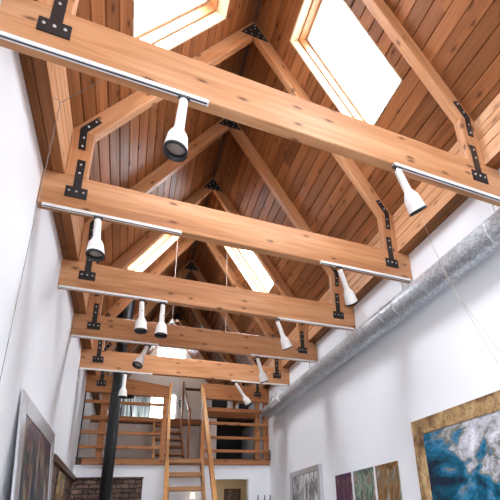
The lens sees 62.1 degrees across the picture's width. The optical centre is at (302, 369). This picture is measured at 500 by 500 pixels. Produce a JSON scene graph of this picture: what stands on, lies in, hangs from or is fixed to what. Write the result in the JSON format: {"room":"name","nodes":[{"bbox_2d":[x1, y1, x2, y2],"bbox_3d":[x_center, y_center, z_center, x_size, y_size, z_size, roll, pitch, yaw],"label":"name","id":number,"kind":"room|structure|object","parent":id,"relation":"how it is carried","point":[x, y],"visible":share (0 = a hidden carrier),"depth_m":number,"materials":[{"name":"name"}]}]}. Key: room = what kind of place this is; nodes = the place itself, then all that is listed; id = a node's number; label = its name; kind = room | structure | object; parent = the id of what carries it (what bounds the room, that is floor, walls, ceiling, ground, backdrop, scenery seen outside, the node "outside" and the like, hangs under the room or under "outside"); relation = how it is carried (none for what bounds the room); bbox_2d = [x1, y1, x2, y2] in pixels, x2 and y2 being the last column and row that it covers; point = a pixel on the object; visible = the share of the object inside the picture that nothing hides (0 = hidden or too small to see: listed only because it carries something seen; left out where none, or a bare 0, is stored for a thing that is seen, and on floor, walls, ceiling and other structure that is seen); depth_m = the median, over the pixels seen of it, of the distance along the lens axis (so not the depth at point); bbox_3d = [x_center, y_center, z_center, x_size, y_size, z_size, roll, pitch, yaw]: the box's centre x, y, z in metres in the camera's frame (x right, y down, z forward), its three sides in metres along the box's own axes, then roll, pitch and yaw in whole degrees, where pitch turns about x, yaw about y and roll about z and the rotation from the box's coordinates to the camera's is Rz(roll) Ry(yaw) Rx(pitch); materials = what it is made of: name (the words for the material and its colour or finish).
{"room":"art studio","nodes":[
{"label":"art studio","id":0,"kind":"room"},
{"bbox_2d":[0,0,95,499],"bbox_3d":[-2.690,0.930,3.756,0.300,4.498,15.750,6,-22,-22],"label":"wall","id":1,"kind":"structure","parent":0,"point":[42,358],"depth_m":3.20,"materials":[{"name":"white paint"}]},
{"bbox_2d":[10,389,54,499],"bbox_3d":[-2.490,1.280,3.808,0.159,1.746,1.810,6,-22,-22],"label":"framed painting","id":2,"kind":"object","parent":1,"relation":"attached to","point":[35,439],"visible":1,"depth_m":3.66,"materials":[{"name":"silver metal"}]},
{"bbox_2d":[0,79,103,379],"bbox_3d":[-1.339,-0.719,2.375,0.627,3.122,0.031,-4,-20,4],"label":"pull cord","id":3,"kind":"object","parent":1,"relation":"hanging from","point":[102,79],"visible":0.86,"depth_m":2.48,"materials":[{"name":"silver metal"}]},
{"bbox_2d":[54,471,64,499],"bbox_3d":[-3.292,1.658,5.557,0.033,0.500,0.500,6,-22,-22],"label":"painting","id":4,"kind":"object","parent":1,"relation":"attached to","point":[61,477],"visible":1,"depth_m":5.52,"materials":[{"name":"gold metal"}]},
{"bbox_2d":[19,0,100,414],"bbox_3d":[-2.587,-1.154,4.607,0.150,0.010,15.150,6,-22,-22],"label":"trim","id":5,"kind":"structure","parent":1,"relation":"attached to","point":[35,70],"depth_m":3.09,"materials":[{"name":"brown wood"}]},
{"bbox_2d":[51,464,72,499],"bbox_3d":[-3.421,2.637,5.565,0.012,2.400,2.564,6,-22,-22],"label":"brick wall","id":6,"kind":"structure","parent":1,"relation":"attached to","point":[68,483],"depth_m":6.06,"materials":[{"name":"brick"}]},
{"bbox_2d":[53,454,75,481],"bbox_3d":[-3.454,1.466,5.988,0.055,0.090,2.540,6,-22,-22],"label":"trim","id":7,"kind":"structure","parent":1,"relation":"attached to","point":[57,461],"depth_m":5.63,"materials":[{"name":"brown wood"}]},
{"bbox_2d":[37,0,101,399],"bbox_3d":[-2.535,-1.388,4.721,0.012,0.522,15.150,6,-22,-22],"label":"trim","id":8,"kind":"structure","parent":1,"relation":"attached to","point":[58,81],"depth_m":3.21,"materials":[{"name":"brown wood"}]},
{"bbox_2d":[90,415,199,424],"bbox_3d":[-3.664,1.190,9.732,2.420,0.130,0.030,6,-22,-22],"label":"trim","id":9,"kind":"structure","parent":1,"relation":"attached to","point":[173,420],"depth_m":9.91,"materials":[{"name":"brown wood"}]},
{"bbox_2d":[85,260,268,402],"bbox_3d":[-2.480,-0.983,8.912,3.600,3.357,0.096,6,-22,-22],"label":"roof truss","id":10,"kind":"object","parent":1,"relation":"attached to","point":[98,383],"visible":0.66,"depth_m":8.61,"materials":[{"name":"brown wood"}]},
{"bbox_2d":[79,238,289,384],"bbox_3d":[-1.990,-1.425,7.810,3.600,3.327,0.096,6,-22,-22],"label":"roof truss","id":11,"kind":"object","parent":1,"relation":"attached to","point":[96,357],"visible":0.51,"depth_m":7.32,"materials":[{"name":"brown wood"}]},
{"bbox_2d":[80,367,152,374],"bbox_3d":[-3.045,0.023,6.749,1.096,0.026,0.028,6,-22,-22],"label":"track","id":12,"kind":"object","parent":11,"relation":"attached to","point":[80,367],"visible":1,"depth_m":6.72,"materials":[{"name":"white metal"}]},
{"bbox_2d":[118,372,127,398],"bbox_3d":[-2.924,0.247,6.718,0.136,0.431,0.135,6,-22,-22],"label":"spotlight","id":13,"kind":"object","parent":12,"relation":"attached to","point":[122,394],"visible":1,"depth_m":6.67,"materials":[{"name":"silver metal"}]},
{"bbox_2d":[231,380,288,385],"bbox_3d":[-0.779,0.244,7.667,1.106,0.026,0.028,6,-22,-22],"label":"track","id":14,"kind":"object","parent":11,"relation":"attached to","point":[231,380],"visible":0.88,"depth_m":7.66,"materials":[{"name":"white metal"}]},
{"bbox_2d":[234,381,251,405],"bbox_3d":[-1.097,0.448,7.517,0.367,0.434,0.136,9,-23,-28],"label":"spotlight","id":15,"kind":"object","parent":14,"relation":"attached to","point":[246,400],"visible":1,"depth_m":7.47,"materials":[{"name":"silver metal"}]},
{"bbox_2d":[71,177,316,362],"bbox_3d":[-1.499,-1.853,6.702,3.600,3.327,0.096,6,-22,-22],"label":"roof truss","id":16,"kind":"object","parent":1,"relation":"attached to","point":[92,324],"visible":0.7,"depth_m":6.21,"materials":[{"name":"brown wood"}]},
{"bbox_2d":[71,334,158,345],"bbox_3d":[-2.554,-0.406,5.642,1.096,0.026,0.028,6,-22,-22],"label":"track","id":17,"kind":"object","parent":16,"relation":"attached to","point":[72,335],"visible":1,"depth_m":5.62,"materials":[{"name":"white metal"}]},
{"bbox_2d":[132,344,149,368],"bbox_3d":[-2.221,-0.200,5.633,0.137,0.402,0.245,-5,-20,6],"label":"spotlight","id":18,"kind":"object","parent":17,"relation":"attached to","point":[138,363],"visible":1,"depth_m":5.56,"materials":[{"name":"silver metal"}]},
{"bbox_2d":[250,354,315,362],"bbox_3d":[-0.288,-0.184,6.560,1.106,0.026,0.028,6,-22,-22],"label":"track","id":19,"kind":"object","parent":16,"relation":"attached to","point":[266,356],"visible":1,"depth_m":6.55,"materials":[{"name":"white metal"}]},
{"bbox_2d":[255,356,268,382],"bbox_3d":[-0.622,0.003,6.393,0.137,0.412,0.258,-10,-21,19],"label":"spotlight","id":20,"kind":"object","parent":19,"relation":"attached to","point":[263,378],"visible":1,"depth_m":6.36,"materials":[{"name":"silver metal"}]},
{"bbox_2d":[58,118,355,330],"bbox_3d":[-1.008,-2.281,5.595,3.600,3.327,0.096,6,-22,-22],"label":"roof truss","id":21,"kind":"object","parent":1,"relation":"attached to","point":[83,273],"visible":0.73,"depth_m":5.16,"materials":[{"name":"brown wood"}]},
{"bbox_2d":[58,285,167,302],"bbox_3d":[-2.063,-0.834,4.534,1.096,0.026,0.028,6,-22,-22],"label":"track","id":22,"kind":"object","parent":21,"relation":"attached to","point":[59,286],"visible":1,"depth_m":4.51,"materials":[{"name":"white metal"}]},
{"bbox_2d":[134,298,146,333],"bbox_3d":[-1.783,-0.607,4.573,0.136,0.403,0.135,6,-22,-22],"label":"spotlight","id":23,"kind":"object","parent":22,"relation":"attached to","point":[141,324],"visible":1,"depth_m":4.53,"materials":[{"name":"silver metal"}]},
{"bbox_2d":[154,301,166,338],"bbox_3d":[-1.588,-0.577,4.648,0.136,0.426,0.136,6,-22,-22],"label":"spotlight","id":24,"kind":"object","parent":22,"relation":"attached to","point":[161,329],"visible":1,"depth_m":4.61,"materials":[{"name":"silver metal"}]},
{"bbox_2d":[278,317,354,329],"bbox_3d":[0.202,-0.612,5.453,1.106,0.026,0.028,6,-22,-22],"label":"track","id":25,"kind":"object","parent":21,"relation":"attached to","point":[280,318],"visible":1,"depth_m":5.43,"materials":[{"name":"white metal"}]},
{"bbox_2d":[274,318,292,349],"bbox_3d":[-0.233,-0.446,5.267,0.136,0.376,0.308,-10,-21,20],"label":"spotlight","id":26,"kind":"object","parent":25,"relation":"attached to","point":[286,344],"visible":1,"depth_m":5.23,"materials":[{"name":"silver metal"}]},
{"bbox_2d":[36,22,412,283],"bbox_3d":[-0.518,-2.710,4.488,3.600,3.327,0.096,6,-22,-22],"label":"roof truss","id":27,"kind":"object","parent":1,"relation":"attached to","point":[73,189],"visible":0.99,"depth_m":3.89,"materials":[{"name":"brown wood"}]},
{"bbox_2d":[42,202,181,234],"bbox_3d":[-1.559,-1.260,3.433,1.066,0.026,0.028,6,-22,-22],"label":"track","id":28,"kind":"object","parent":27,"relation":"attached to","point":[45,204],"visible":1,"depth_m":3.42,"materials":[{"name":"white metal"}]},
{"bbox_2d":[85,215,104,261],"bbox_3d":[-1.631,-1.079,3.280,0.137,0.415,0.137,6,-22,-22],"label":"spotlight","id":29,"kind":"object","parent":28,"relation":"attached to","point":[94,251],"visible":1,"depth_m":3.24,"materials":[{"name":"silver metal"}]},
{"bbox_2d":[320,260,411,281],"bbox_3d":[0.693,-1.040,4.346,1.106,0.026,0.028,6,-22,-22],"label":"track","id":30,"kind":"object","parent":27,"relation":"attached to","point":[321,261],"visible":1,"depth_m":4.33,"materials":[{"name":"white metal"}]},
{"bbox_2d":[336,266,357,306],"bbox_3d":[0.474,-0.858,4.269,0.136,0.352,0.349,-10,-21,19],"label":"spotlight","id":31,"kind":"object","parent":30,"relation":"attached to","point":[350,299],"visible":1,"depth_m":4.25,"materials":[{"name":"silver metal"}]},
{"bbox_2d":[0,0,499,206],"bbox_3d":[-0.027,-3.138,3.381,3.600,3.327,0.096,6,-22,-22],"label":"roof truss","id":32,"kind":"object","parent":1,"relation":"attached to","point":[55,24],"visible":1,"depth_m":2.72,"materials":[{"name":"brown wood"}]},
{"bbox_2d":[0,30,208,106],"bbox_3d":[-1.082,-1.690,2.320,1.096,0.026,0.028,6,-22,-22],"label":"track","id":33,"kind":"object","parent":32,"relation":"attached to","point":[3,35],"visible":1,"depth_m":2.29,"materials":[{"name":"white metal"}]},
{"bbox_2d":[163,93,189,161],"bbox_3d":[-0.724,-1.433,2.381,0.136,0.452,0.136,6,-22,-22],"label":"spotlight","id":34,"kind":"object","parent":33,"relation":"attached to","point":[175,146],"visible":1,"depth_m":2.33,"materials":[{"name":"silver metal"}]},
{"bbox_2d":[261,200,499,418],"bbox_3d":[1.039,-0.780,4.451,0.364,0.467,9.362,6,-22,-22],"label":"ventilation duct","id":35,"kind":"object","parent":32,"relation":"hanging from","point":[483,241],"visible":1,"depth_m":4.22,"materials":[{"name":"metal"}]},
{"bbox_2d":[267,390,281,406],"bbox_3d":[-0.501,0.542,7.700,0.182,0.229,0.460,6,-22,-22],"label":"grille","id":36,"kind":"object","parent":35,"relation":"attached to","point":[274,401],"depth_m":7.61,"materials":[{"name":"metal"}]},
{"bbox_2d":[392,162,499,201],"bbox_3d":[1.184,-1.468,3.238,1.106,0.026,0.028,6,-22,-22],"label":"track","id":37,"kind":"object","parent":32,"relation":"attached to","point":[405,168],"visible":0.94,"depth_m":3.21,"materials":[{"name":"white metal"}]},
{"bbox_2d":[392,164,426,216],"bbox_3d":[0.783,-1.316,3.062,0.292,0.347,0.136,9,-23,-30],"label":"spotlight","id":38,"kind":"object","parent":37,"relation":"attached to","point":[414,203],"visible":1,"depth_m":3.01,"materials":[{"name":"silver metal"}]},
{"bbox_2d":[107,346,211,418],"bbox_3d":[-3.893,2.217,11.629,3.900,7.380,0.200,6,-22,-22],"label":"wall","id":39,"kind":"structure","parent":0,"point":[161,380],"depth_m":12.16,"materials":[{"name":"white paint"}]},
{"bbox_2d":[121,396,150,416],"bbox_3d":[-4.693,1.014,11.579,0.750,0.920,0.018,6,-22,-22],"label":"window blind","id":40,"kind":"object","parent":39,"relation":"attached to","point":[137,411],"visible":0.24,"depth_m":11.58,"materials":[{"name":"white fabric"}]},
{"bbox_2d":[157,347,185,358],"bbox_3d":[-4.016,-0.497,12.612,0.860,0.320,0.060,6,-22,-22],"label":"window","id":41,"kind":"structure","parent":39,"relation":"in","point":[157,347],"depth_m":12.62,"materials":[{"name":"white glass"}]},
{"bbox_2d":[172,394,176,418],"bbox_3d":[-3.821,1.208,12.040,0.220,1.050,0.060,6,-22,-22],"label":"window","id":42,"kind":"structure","parent":39,"relation":"in","point":[172,394],"depth_m":12.13,"materials":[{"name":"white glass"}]},
{"bbox_2d":[177,377,203,419],"bbox_3d":[-3.313,0.976,12.205,0.720,1.950,0.067,6,-22,-22],"label":"door","id":43,"kind":"structure","parent":39,"relation":"in","point":[194,397],"depth_m":12.24,"materials":[{"name":"white wood"}]},
{"bbox_2d":[175,0,262,323],"bbox_3d":[-1.145,-3.998,6.346,0.500,0.485,15.550,6,-22,-22],"label":"trim","id":44,"kind":"structure","parent":39,"relation":"attached to","point":[259,4],"depth_m":6.47,"materials":[{"name":"brown wood"}]},
{"bbox_2d":[66,0,257,377],"bbox_3d":[-1.847,-2.716,5.539,1.656,2.493,15.150,6,-22,-22],"label":"ceiling","id":45,"kind":"structure","parent":0,"point":[128,154],"depth_m":4.67,"materials":[{"name":"brown wood"}]},
{"bbox_2d":[126,234,179,271],"bbox_3d":[-2.653,-2.216,7.072,1.128,1.458,0.770,6,-22,-22],"label":"window","id":46,"kind":"structure","parent":45,"relation":"attached to","point":[163,243],"depth_m":7.43,"materials":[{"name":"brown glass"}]},
{"bbox_2d":[108,311,233,409],"bbox_3d":[-3.470,-0.299,11.189,3.294,2.991,0.096,6,-22,-22],"label":"roof truss","id":47,"kind":"object","parent":45,"relation":"attached to","point":[177,315],"visible":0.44,"depth_m":11.52,"materials":[{"name":"brown wood"}]},
{"bbox_2d":[168,238,177,324],"bbox_3d":[-2.129,-1.666,6.893,0.150,2.048,0.150,6,-22,-22],"label":"pendant lamp","id":48,"kind":"object","parent":45,"relation":"hanging from","point":[171,322],"visible":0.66,"depth_m":6.61,"materials":[{"name":"white metal"}]},
{"bbox_2d":[99,304,246,403],"bbox_3d":[-2.979,-0.727,10.082,3.294,2.991,0.096,6,-22,-22],"label":"roof truss","id":49,"kind":"object","parent":45,"relation":"attached to","point":[168,308],"visible":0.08,"depth_m":10.32,"materials":[{"name":"brown wood"}]},
{"bbox_2d":[131,0,229,49],"bbox_3d":[-1.181,-3.500,3.750,1.128,1.458,0.770,6,-22,-22],"label":"window","id":50,"kind":"structure","parent":45,"relation":"attached to","point":[169,29],"depth_m":4.14,"materials":[{"name":"brown wood"}]},
{"bbox_2d":[86,418,254,458],"bbox_3d":[-2.950,1.713,9.423,3.600,1.070,1.000,6,-22,-22],"label":"wall","id":51,"kind":"structure","parent":0,"point":[195,431],"depth_m":9.54,"materials":[{"name":"grey paint"}]},
{"bbox_2d":[208,412,253,418],"bbox_3d":[-1.668,1.051,9.626,1.200,0.130,0.030,6,-22,-22],"label":"trim","id":52,"kind":"structure","parent":51,"relation":"attached to","point":[210,414],"depth_m":9.61,"materials":[{"name":"brown wood"}]},
{"bbox_2d":[73,465,269,499],"bbox_3d":[-2.298,3.117,7.474,3.600,2.700,0.120,6,-22,-22],"label":"wall","id":53,"kind":"structure","parent":0,"point":[257,477],"depth_m":7.82,"materials":[{"name":"white paint"}]},
{"bbox_2d":[70,478,142,499],"bbox_3d":[-3.398,3.095,6.906,1.140,2.455,0.035,6,-22,-22],"label":"brick wall","id":54,"kind":"structure","parent":53,"relation":"attached to","point":[82,489],"depth_m":7.26,"materials":[{"name":"brick"}]},
{"bbox_2d":[76,477,143,478],"bbox_3d":[-3.444,1.928,7.322,1.155,0.025,0.060,6,-22,-22],"label":"trim","id":55,"kind":"structure","parent":53,"relation":"attached to","point":[76,477],"depth_m":7.33,"materials":[{"name":"brown wood"}]},
{"bbox_2d":[81,458,269,464],"bbox_3d":[-2.292,1.776,7.903,3.490,0.110,0.040,6,-22,-22],"label":"trim","id":56,"kind":"structure","parent":53,"relation":"attached to","point":[85,461],"depth_m":7.70,"materials":[{"name":"brown wood"}]},
{"bbox_2d":[190,491,194,498],"bbox_3d":[-2.077,2.366,7.753,0.080,0.140,0.070,6,-22,-22],"label":"wall lamp","id":57,"kind":"object","parent":53,"relation":"attached to","point":[192,493],"visible":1,"depth_m":7.73,"materials":[{"name":"silver metal"}]},
{"bbox_2d":[90,417,253,430],"bbox_3d":[-3.324,1.442,10.412,3.600,0.150,2.850,6,-22,-22],"label":"floor","id":58,"kind":"structure","parent":0,"point":[219,419],"depth_m":9.88,"materials":[{"name":"brown wood"}]},
{"bbox_2d":[120,395,133,416],"bbox_3d":[-4.263,0.911,9.940,0.311,0.617,0.311,6,-22,-22],"label":"bar stool","id":59,"kind":"object","parent":58,"relation":"on","point":[130,397],"visible":0.44,"depth_m":9.94,"materials":[{"name":"black metal"}]},
{"bbox_2d":[211,400,226,407],"bbox_3d":[-1.971,0.834,9.732,0.360,0.400,0.140,6,-22,-22],"label":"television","id":60,"kind":"object","parent":58,"relation":"on","point":[215,403],"visible":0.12,"depth_m":9.72,"materials":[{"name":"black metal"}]},
{"bbox_2d":[227,401,232,407],"bbox_3d":[-1.731,0.866,9.826,0.130,0.380,0.130,6,-22,-22],"label":"canister","id":61,"kind":"object","parent":58,"relation":"on","point":[229,403],"visible":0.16,"depth_m":9.79,"materials":[{"name":"white ceramic"}]},
{"bbox_2d":[237,403,247,408],"bbox_3d":[-1.446,0.959,9.928,0.240,0.250,0.180,6,-22,-22],"label":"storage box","id":62,"kind":"object","parent":58,"relation":"on","point":[239,406],"visible":0.44,"depth_m":9.86,"materials":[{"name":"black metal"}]},
{"bbox_2d":[75,457,269,465],"bbox_3d":[-3.077,2.411,9.566,3.600,0.130,3.850,6,-22,-22],"label":"floor","id":63,"kind":"structure","parent":0,"point":[77,461],"depth_m":7.73,"materials":[{"name":"brown wood"}]},
{"bbox_2d":[75,391,167,458],"bbox_3d":[-3.352,1.057,7.752,1.490,1.244,0.150,6,-22,-22],"label":"loft railing","id":64,"kind":"object","parent":63,"relation":"on","point":[99,446],"visible":0.98,"depth_m":7.73,"materials":[{"name":"brown wood"}]},
{"bbox_2d":[151,381,190,457],"bbox_3d":[-2.982,1.074,9.273,0.745,2.170,1.340,6,-22,-22],"label":"staircase","id":65,"kind":"structure","parent":63,"relation":"on","point":[153,454],"depth_m":9.03,"materials":[{"name":"brown wood"}]},
{"bbox_2d":[186,388,199,390],"bbox_3d":[-2.754,0.493,10.329,0.420,0.060,0.040,6,-22,-22],"label":"bar","id":66,"kind":"object","parent":65,"relation":"attached to","point":[187,389],"visible":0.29,"depth_m":10.31,"materials":[{"name":"brown wood"}]},
{"bbox_2d":[200,403,270,459],"bbox_3d":[-1.375,1.244,8.537,1.440,1.244,0.182,6,-22,-22],"label":"loft railing","id":67,"kind":"object","parent":63,"relation":"on","point":[266,452],"visible":0.74,"depth_m":8.59,"materials":[{"name":"brown wood"}]},
{"bbox_2d":[216,430,241,458],"bbox_3d":[-2.113,2.102,10.606,1.100,1.070,0.100,6,-22,-22],"label":"wall","id":68,"kind":"structure","parent":0,"point":[226,444],"depth_m":10.70,"materials":[{"name":"paint"}]},
{"bbox_2d":[215,480,245,499],"bbox_3d":[-3.020,3.747,9.104,3.600,2.700,0.100,6,-22,-22],"label":"wall","id":69,"kind":"structure","parent":0,"point":[221,485],"depth_m":9.97,"materials":[{"name":"beige paint"}]},
{"bbox_2d":[224,489,240,499],"bbox_3d":[-1.682,3.114,9.859,0.400,0.500,0.038,6,-22,-22],"label":"framed picture","id":70,"kind":"object","parent":69,"relation":"attached to","point":[229,494],"visible":1,"depth_m":9.89,"materials":[{"name":"brown wood"}]},
{"bbox_2d":[226,490,238,499],"bbox_3d":[-1.684,3.115,9.863,0.320,0.420,0.017,6,-22,-22],"label":"print","id":71,"kind":"object","parent":70,"relation":"attached to","point":[230,494],"depth_m":9.89},
{"bbox_2d":[176,0,499,384],"bbox_3d":[-0.308,-2.565,6.163,1.656,2.493,15.150,6,-22,-22],"label":"ceiling","id":72,"kind":"structure","parent":0,"point":[460,39],"depth_m":4.94,"materials":[{"name":"brown wood"}]},
{"bbox_2d":[225,267,226,331],"bbox_3d":[-1.329,-1.525,7.193,0.150,2.553,0.150,6,-22,-22],"label":"pendant lamp","id":73,"kind":"object","parent":72,"relation":"hanging from","point":[226,267],"visible":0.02,"depth_m":7.19,"materials":[{"name":"white metal"}]},
{"bbox_2d":[224,246,274,292],"bbox_3d":[-0.931,-2.118,7.796,1.128,1.458,0.770,6,-22,-22],"label":"window","id":74,"kind":"structure","parent":72,"relation":"attached to","point":[240,257],"depth_m":8.09,"materials":[{"name":"white wood"}]},
{"bbox_2d":[289,0,402,124],"bbox_3d":[0.540,-3.402,4.475,1.128,1.458,0.770,6,-22,-22],"label":"window","id":75,"kind":"structure","parent":72,"relation":"attached to","point":[311,11],"depth_m":4.75,"materials":[{"name":"brown wood"}]},
{"bbox_2d":[242,168,499,499],"bbox_3d":[0.910,1.282,5.215,0.300,4.498,15.750,6,-22,-22],"label":"wall","id":76,"kind":"structure","parent":0,"point":[360,415],"depth_m":4.64,"materials":[{"name":"white paint"}]},
{"bbox_2d":[290,464,323,499],"bbox_3d":[0.062,2.155,6.619,0.063,1.100,1.240,6,-22,-22],"label":"framed drawing","id":77,"kind":"object","parent":76,"relation":"attached to","point":[306,483],"visible":1,"depth_m":6.58,"materials":[{"name":"silver metal"}]},
{"bbox_2d":[335,472,352,499],"bbox_3d":[0.579,1.875,5.470,0.019,0.950,0.438,6,-22,-22],"label":"canvas panel","id":78,"kind":"object","parent":76,"relation":"attached to","point":[344,491],"visible":1,"depth_m":5.54,"materials":[{"name":"purple fabric"}]},
{"bbox_2d":[353,467,375,499],"bbox_3d":[0.783,1.697,5.010,0.019,0.950,0.466,6,-22,-22],"label":"canvas panel","id":79,"kind":"object","parent":76,"relation":"attached to","point":[364,484],"visible":1,"depth_m":5.08,"materials":[{"name":"green fabric"}]},
{"bbox_2d":[234,93,499,408],"bbox_3d":[0.521,-1.089,5.960,0.012,0.522,15.150,6,-22,-22],"label":"trim","id":80,"kind":"structure","parent":76,"relation":"attached to","point":[487,125],"depth_m":4.25,"materials":[{"name":"brown wood"}]},
{"bbox_2d":[248,151,499,406],"bbox_3d":[0.597,-0.843,5.898,0.150,0.010,15.150,6,-22,-22],"label":"trim","id":81,"kind":"structure","parent":76,"relation":"attached to","point":[457,200],"depth_m":4.37,"materials":[{"name":"brown wood"}]},
{"bbox_2d":[375,461,402,499],"bbox_3d":[0.985,1.521,4.555,0.019,0.950,0.449,6,-22,-22],"label":"canvas panel","id":82,"kind":"object","parent":76,"relation":"attached to","point":[387,474],"visible":1,"depth_m":4.62,"materials":[{"name":"orange fabric"}]},
{"bbox_2d":[411,390,499,499],"bbox_3d":[1.503,0.988,3.366,0.048,1.500,1.620,6,-22,-22],"label":"framed painting","id":83,"kind":"object","parent":76,"relation":"attached to","point":[457,448],"visible":1,"depth_m":3.63,"materials":[{"name":"gold metal"}]},
{"bbox_2d":[421,199,499,362],"bbox_3d":[1.369,-0.903,3.593,0.462,2.076,0.546,6,-22,-22],"label":"pull cord","id":84,"kind":"object","parent":76,"relation":"attached to","point":[426,199],"visible":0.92,"depth_m":3.29,"materials":[{"name":"white fabric"}]},
{"bbox_3d":[-0.787,3.170,3.733,3.600,0.100,15.150,6,-22,-22],"label":"floor","id":85,"kind":"structure","parent":0,"visible":0},
{"bbox_2d":[99,300,135,499],"bbox_3d":[-3.238,1.347,6.919,0.600,5.730,0.600,6,-22,-22],"label":"pipe","id":86,"kind":"object","parent":85,"relation":"on","point":[127,313],"visible":0.7,"depth_m":6.94,"materials":[{"name":"black metal"}]},
{"bbox_2d":[163,383,216,499],"bbox_3d":[-1.913,2.051,6.941,0.890,4.300,1.764,6,-22,-22],"label":"staircase","id":87,"kind":"structure","parent":85,"relation":"on","point":[167,474],"depth_m":7.45,"materials":[{"name":"brown wood"}]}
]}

